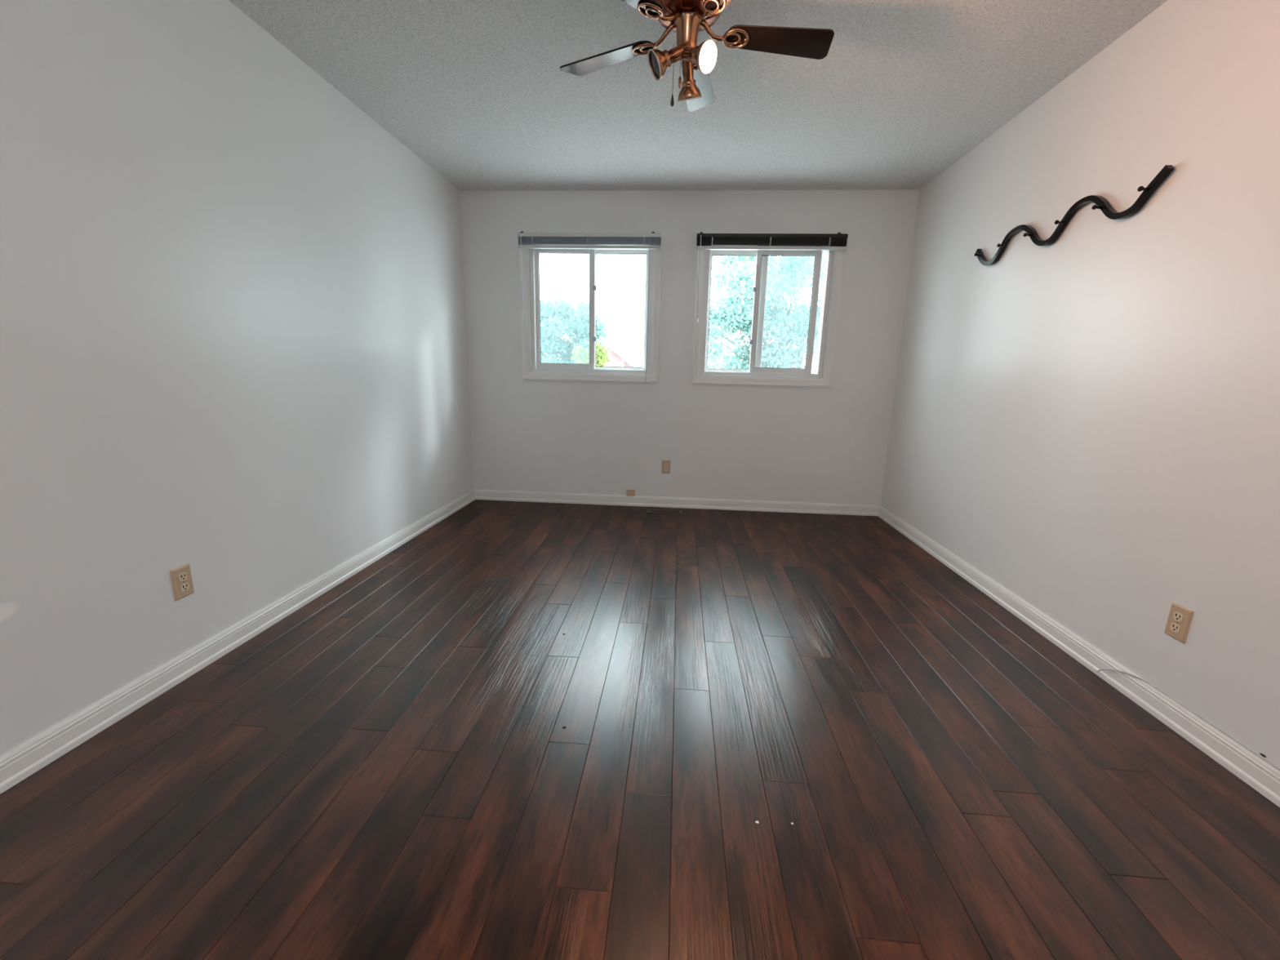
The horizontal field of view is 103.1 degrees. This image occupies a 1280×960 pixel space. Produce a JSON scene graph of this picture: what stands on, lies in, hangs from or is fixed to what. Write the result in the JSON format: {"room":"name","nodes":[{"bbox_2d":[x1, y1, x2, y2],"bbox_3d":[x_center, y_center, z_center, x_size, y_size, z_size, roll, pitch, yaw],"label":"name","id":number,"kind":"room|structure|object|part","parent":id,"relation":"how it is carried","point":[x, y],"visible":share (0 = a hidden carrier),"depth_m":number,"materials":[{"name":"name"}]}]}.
{"room":"empty bedroom","nodes":[
{"label":"empty bedroom","id":0,"kind":"room"},
{"bbox_2d":[0,0,473,756],"bbox_3d":[-1.682,-0.495,1.627,0.140,2.640,5.201,2,12,4],"label":"wall","id":1,"kind":"structure","parent":0,"point":[233,338],"depth_m":1.79,"materials":[{"name":"paint"}]},
{"bbox_2d":[169,563,194,600],"bbox_3d":[-1.626,0.363,1.809,0.009,0.113,0.071,2,12,4],"label":"wall outlet","id":2,"kind":"object","parent":1,"relation":"attached to","point":[181,576],"visible":1,"depth_m":1.80,"materials":[{"name":"beige plastic"}]},
{"bbox_2d":[178,572,187,581],"bbox_3d":[-1.623,0.344,1.805,0.003,0.028,0.030,2,12,4],"label":"receptacle","id":3,"kind":"object","parent":2,"relation":"attached to","point":[183,576],"depth_m":1.80,"materials":[{"name":"beige plastic"}]},
{"bbox_2d":[180,582,189,591],"bbox_3d":[-1.624,0.382,1.813,0.003,0.028,0.030,2,12,4],"label":"receptacle","id":4,"kind":"object","parent":2,"relation":"attached to","point":[184,586],"depth_m":1.81,"materials":[{"name":"beige plastic"}]},
{"bbox_2d":[0,489,475,794],"bbox_3d":[-1.623,0.644,1.934,0.019,0.086,5.061,2,12,4],"label":"baseboard","id":5,"kind":"structure","parent":1,"relation":"attached to","point":[18,764],"depth_m":1.79,"materials":[{"name":"white paint"}]},
{"bbox_2d":[0,499,1279,959],"bbox_3d":[0.067,0.799,1.834,3.414,0.100,5.061,2,12,4],"label":"floor","id":6,"kind":"structure","parent":0,"point":[388,768],"depth_m":1.40,"materials":[{"name":"laminate"}]},
{"bbox_2d":[647,509,681,514],"bbox_3d":[0.199,0.260,4.132,0.280,0.004,0.100,2,12,4],"label":"floor vent","id":7,"kind":"object","parent":6,"relation":"in","point":[649,511],"visible":1,"depth_m":4.13,"materials":[{"name":"brown metal"}]},
{"bbox_2d":[459,189,919,505],"bbox_3d":[0.294,-0.978,4.107,3.694,2.640,0.140,2,12,4],"label":"wall","id":8,"kind":"structure","parent":0,"point":[805,444],"depth_m":4.07,"materials":[{"name":"paint"}]},
{"bbox_2d":[517,233,662,382],"bbox_3d":[-0.394,-1.356,4.073,1.116,1.107,0.157,2,12,4],"label":"window","id":9,"kind":"structure","parent":8,"relation":"in","point":[531,341],"depth_m":4.06,"materials":[{"name":"white paint"}]},
{"bbox_3d":[-0.601,-1.361,4.081,0.485,0.916,0.023,2,12,4],"label":"sash","id":10,"kind":"part","parent":9,"relation":"part of","materials":[{"name":"clear glass"}]},
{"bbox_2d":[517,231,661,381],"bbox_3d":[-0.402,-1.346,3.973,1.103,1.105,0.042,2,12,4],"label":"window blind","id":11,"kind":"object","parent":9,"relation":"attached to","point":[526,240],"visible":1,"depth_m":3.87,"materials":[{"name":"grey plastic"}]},
{"bbox_3d":[-0.392,-1.780,3.886,1.102,0.022,0.025,2,12,4],"label":"rail","id":12,"kind":"part","parent":11,"relation":"part of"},
{"bbox_3d":[0.060,-1.310,3.935,0.011,1.070,0.020,-6,14,-31],"label":"lift cord","id":13,"kind":"part","parent":11,"relation":"part of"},
{"bbox_3d":[-0.167,-1.352,4.083,0.470,0.916,0.024,2,12,4],"label":"sash","id":14,"kind":"part","parent":9,"relation":"part of","materials":[{"name":"clear glass"}]},
{"bbox_2d":[662,460,671,473],"bbox_3d":[0.217,-0.107,4.220,0.071,0.113,0.009,2,12,4],"label":"wall outlet","id":15,"kind":"object","parent":8,"relation":"attached to","point":[665,464],"visible":1,"depth_m":4.22,"materials":[{"name":"beige plastic"}]},
{"bbox_2d":[473,488,879,515],"bbox_3d":[0.262,0.189,4.274,3.414,0.086,0.019,2,12,4],"label":"baseboard","id":16,"kind":"structure","parent":8,"relation":"attached to","point":[487,495],"depth_m":4.27,"materials":[{"name":"white paint"}]},
{"bbox_2d":[626,488,635,496],"bbox_3d":[-0.077,0.106,4.280,0.072,0.058,0.026,2,12,4],"label":"phone jack","id":17,"kind":"object","parent":16,"relation":"on","point":[630,492],"visible":1,"depth_m":4.27,"materials":[{"name":"beige plastic"}]},
{"bbox_2d":[690,240,844,386],"bbox_3d":[0.970,-1.305,3.976,1.098,1.107,0.157,2,12,4],"label":"window","id":18,"kind":"structure","parent":8,"relation":"in","point":[756,375],"depth_m":3.96,"materials":[{"name":"white paint"}]},
{"bbox_3d":[0.753,-1.318,4.018,0.453,0.914,0.024,2,12,4],"label":"sash","id":19,"kind":"part","parent":18,"relation":"part of","materials":[{"name":"clear glass"}]},
{"bbox_2d":[696,231,848,323],"bbox_3d":[0.968,-1.514,3.830,1.102,0.658,0.042,2,12,4],"label":"window blind","id":20,"kind":"object","parent":18,"relation":"attached to","point":[816,242],"visible":1,"depth_m":3.77,"materials":[{"name":"black plastic"}]},
{"bbox_3d":[0.973,-1.729,3.789,1.100,0.022,0.025,2,12,4],"label":"rail","id":21,"kind":"part","parent":20,"relation":"part of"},
{"bbox_3d":[1.126,-1.297,3.958,0.486,0.914,0.023,2,12,4],"label":"sash","id":22,"kind":"part","parent":18,"relation":"part of","materials":[{"name":"clear glass"}]},
{"bbox_3d":[1.190,-1.308,4.020,0.488,0.924,0.008,2,12,4],"label":"screen frame","id":23,"kind":"part","parent":18,"relation":"part of","materials":[{"name":"white plastic"}]},
{"bbox_2d":[228,0,1167,191],"bbox_3d":[0.123,-1.685,1.306,3.414,0.100,5.061,2,12,4],"label":"ceiling","id":24,"kind":"structure","parent":0,"point":[902,91],"depth_m":2.39,"materials":[{"name":"white paint"}]},
{"bbox_2d":[559,0,834,111],"bbox_3d":[0.178,-1.543,1.834,1.024,0.396,1.018,2,12,4],"label":"ceiling fan","id":25,"kind":"object","parent":24,"relation":"hanging from","point":[686,18],"visible":1,"depth_m":1.80,"materials":[{"name":"orange metal"}]},
{"bbox_3d":[-0.121,-1.627,1.970,0.400,0.030,0.123,7,13,26],"label":"blade","id":26,"kind":"part","parent":25,"relation":"part of","materials":[{"name":"black wood"}]},
{"bbox_3d":[-0.091,-1.544,1.581,0.400,0.030,0.123,-10,17,-44],"label":"blade","id":27,"kind":"part","parent":25,"relation":"part of","materials":[{"name":"black wood"}]},
{"bbox_3d":[0.056,-1.453,1.777,0.042,0.070,0.078,2,12,4],"label":"bulb","id":28,"kind":"part","parent":25,"relation":"part of","materials":[{"name":"white glass"}]},
{"bbox_3d":[0.116,-1.359,1.818,0.013,0.040,0.013,2,12,4],"label":"pull knob","id":29,"kind":"part","parent":25,"relation":"part of","materials":[{"name":"brown wood"}]},
{"bbox_3d":[0.118,-1.450,1.799,0.003,0.159,0.003,2,12,4],"label":"pull chain","id":30,"kind":"part","parent":25,"relation":"part of","materials":[{"name":"metal"}]},
{"bbox_3d":[0.140,-1.401,1.791,0.010,0.037,0.010,0,12,-7],"label":"pull knob","id":31,"kind":"part","parent":25,"relation":"part of","materials":[{"name":"brown wood"}]},
{"bbox_3d":[0.247,-1.651,2.120,0.123,0.030,0.400,3,12,9],"label":"blade","id":32,"kind":"part","parent":25,"relation":"part of","materials":[{"name":"black wood"}]},
{"bbox_3d":[0.231,-1.442,1.731,0.044,0.075,0.080,11,15,38],"label":"bulb","id":33,"kind":"part","parent":25,"relation":"part of","materials":[{"name":"white glass"}]},
{"bbox_3d":[0.297,-1.516,1.491,0.123,0.030,0.400,-5,13,-26],"label":"blade","id":34,"kind":"part","parent":25,"relation":"part of","materials":[{"name":"black wood"}]},
{"bbox_3d":[0.505,-1.582,1.824,0.400,0.030,0.123,-1,12,-9],"label":"blade","id":35,"kind":"part","parent":25,"relation":"part of","materials":[{"name":"black wood"}]},
{"bbox_2d":[880,0,1279,768],"bbox_3d":[1.861,-0.362,1.377,0.140,2.640,5.201,2,12,4],"label":"wall","id":36,"kind":"structure","parent":0,"point":[1088,420],"depth_m":1.90,"materials":[{"name":"paint"}]},
{"bbox_2d":[973,164,1174,265],"bbox_3d":[1.855,-1.148,2.324,0.062,0.143,1.164,2,12,4],"label":"coat rack","id":37,"kind":"object","parent":36,"relation":"attached to","point":[1103,204],"visible":1,"depth_m":2.12,"materials":[{"name":"black metal"}]},
{"bbox_2d":[877,505,1279,807],"bbox_3d":[1.761,0.771,1.695,0.019,0.086,5.061,2,12,4],"label":"baseboard","id":38,"kind":"structure","parent":36,"relation":"attached to","point":[1257,773],"depth_m":1.85,"materials":[{"name":"white paint"}]},
{"bbox_2d":[1096,668,1279,770],"bbox_3d":[1.717,0.890,1.079,0.024,0.076,1.802,2,12,3],"label":"cable","id":39,"kind":"object","parent":38,"relation":"on","point":[1222,731],"visible":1,"depth_m":1.60,"materials":[{"name":"white plastic"}]},
{"bbox_2d":[1164,602,1194,643],"bbox_3d":[1.776,0.470,1.679,0.009,0.113,0.071,2,12,4],"label":"wall outlet","id":40,"kind":"object","parent":36,"relation":"attached to","point":[1180,618],"visible":1,"depth_m":1.67,"materials":[{"name":"beige plastic"}]},
{"bbox_2d":[1169,622,1180,632],"bbox_3d":[1.773,0.489,1.683,0.003,0.028,0.030,2,12,4],"label":"receptacle","id":41,"kind":"object","parent":40,"relation":"attached to","point":[1174,627],"depth_m":1.68,"materials":[{"name":"beige plastic"}]},
{"bbox_2d":[1173,611,1183,622],"bbox_3d":[1.774,0.451,1.675,0.003,0.028,0.030,2,12,4],"label":"receptacle","id":42,"kind":"object","parent":40,"relation":"attached to","point":[1178,616],"depth_m":1.67,"materials":[{"name":"beige plastic"}]},
{"label":"outside","id":43,"kind":"structure","parent":0,"visible":0},
{"bbox_3d":[2.556,-7.493,56.952,120.000,0.300,105.399,2,12,4],"label":"ground","id":44,"kind":"structure","parent":43,"visible":0},
{"bbox_2d":[540,294,613,363],"bbox_3d":[-2.354,-2.364,16.040,2.627,6.581,2.885,-6,14,-31],"label":"maple tree","id":45,"kind":"object","parent":44,"relation":"on","point":[557,320],"visible":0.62,"depth_m":15.16,"materials":[{"name":"green plant"}]},
{"bbox_2d":[570,341,610,366],"bbox_3d":[-1.347,-1.144,13.924,1.029,5.125,1.281,2,12,4],"label":"birch tree","id":46,"kind":"object","parent":44,"relation":"on","point":[601,360],"visible":0.37,"depth_m":13.18,"materials":[{"name":"green plant"}]},
{"bbox_2d":[600,339,642,367],"bbox_3d":[-1.938,-5.784,33.270,4.400,6.110,7.600,2,12,4],"label":"house","id":47,"kind":"structure","parent":44,"relation":"on","point":[615,355],"depth_m":29.43,"materials":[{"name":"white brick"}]},
{"bbox_2d":[622,322,624,366],"bbox_3d":[-0.837,-3.976,23.827,0.100,6.550,0.100,2,12,4],"label":"pole","id":48,"kind":"object","parent":44,"relation":"on","point":[623,323],"visible":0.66,"depth_m":23.32,"materials":[{"name":"white"}]},
{"bbox_2d":[706,331,764,368],"bbox_3d":[3.929,-5.029,29.381,5.100,6.510,8.600,2,12,4],"label":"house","id":49,"kind":"structure","parent":44,"relation":"on","point":[723,340],"depth_m":24.93,"materials":[{"name":"white"}]},
{"bbox_2d":[706,254,825,370],"bbox_3d":[3.156,-2.072,11.759,5.169,8.049,3.138,0,12,-7],"label":"maple tree","id":50,"kind":"object","parent":44,"relation":"on","point":[731,313],"visible":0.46,"depth_m":11.13,"materials":[{"name":"green plant"}]},
{"bbox_2d":[729,255,821,368],"bbox_3d":[4.565,-3.770,16.125,3.925,9.624,2.860,2,12,4],"label":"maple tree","id":51,"kind":"object","parent":44,"relation":"on","point":[811,257],"visible":0.02,"depth_m":15.75,"materials":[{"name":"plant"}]}
]}

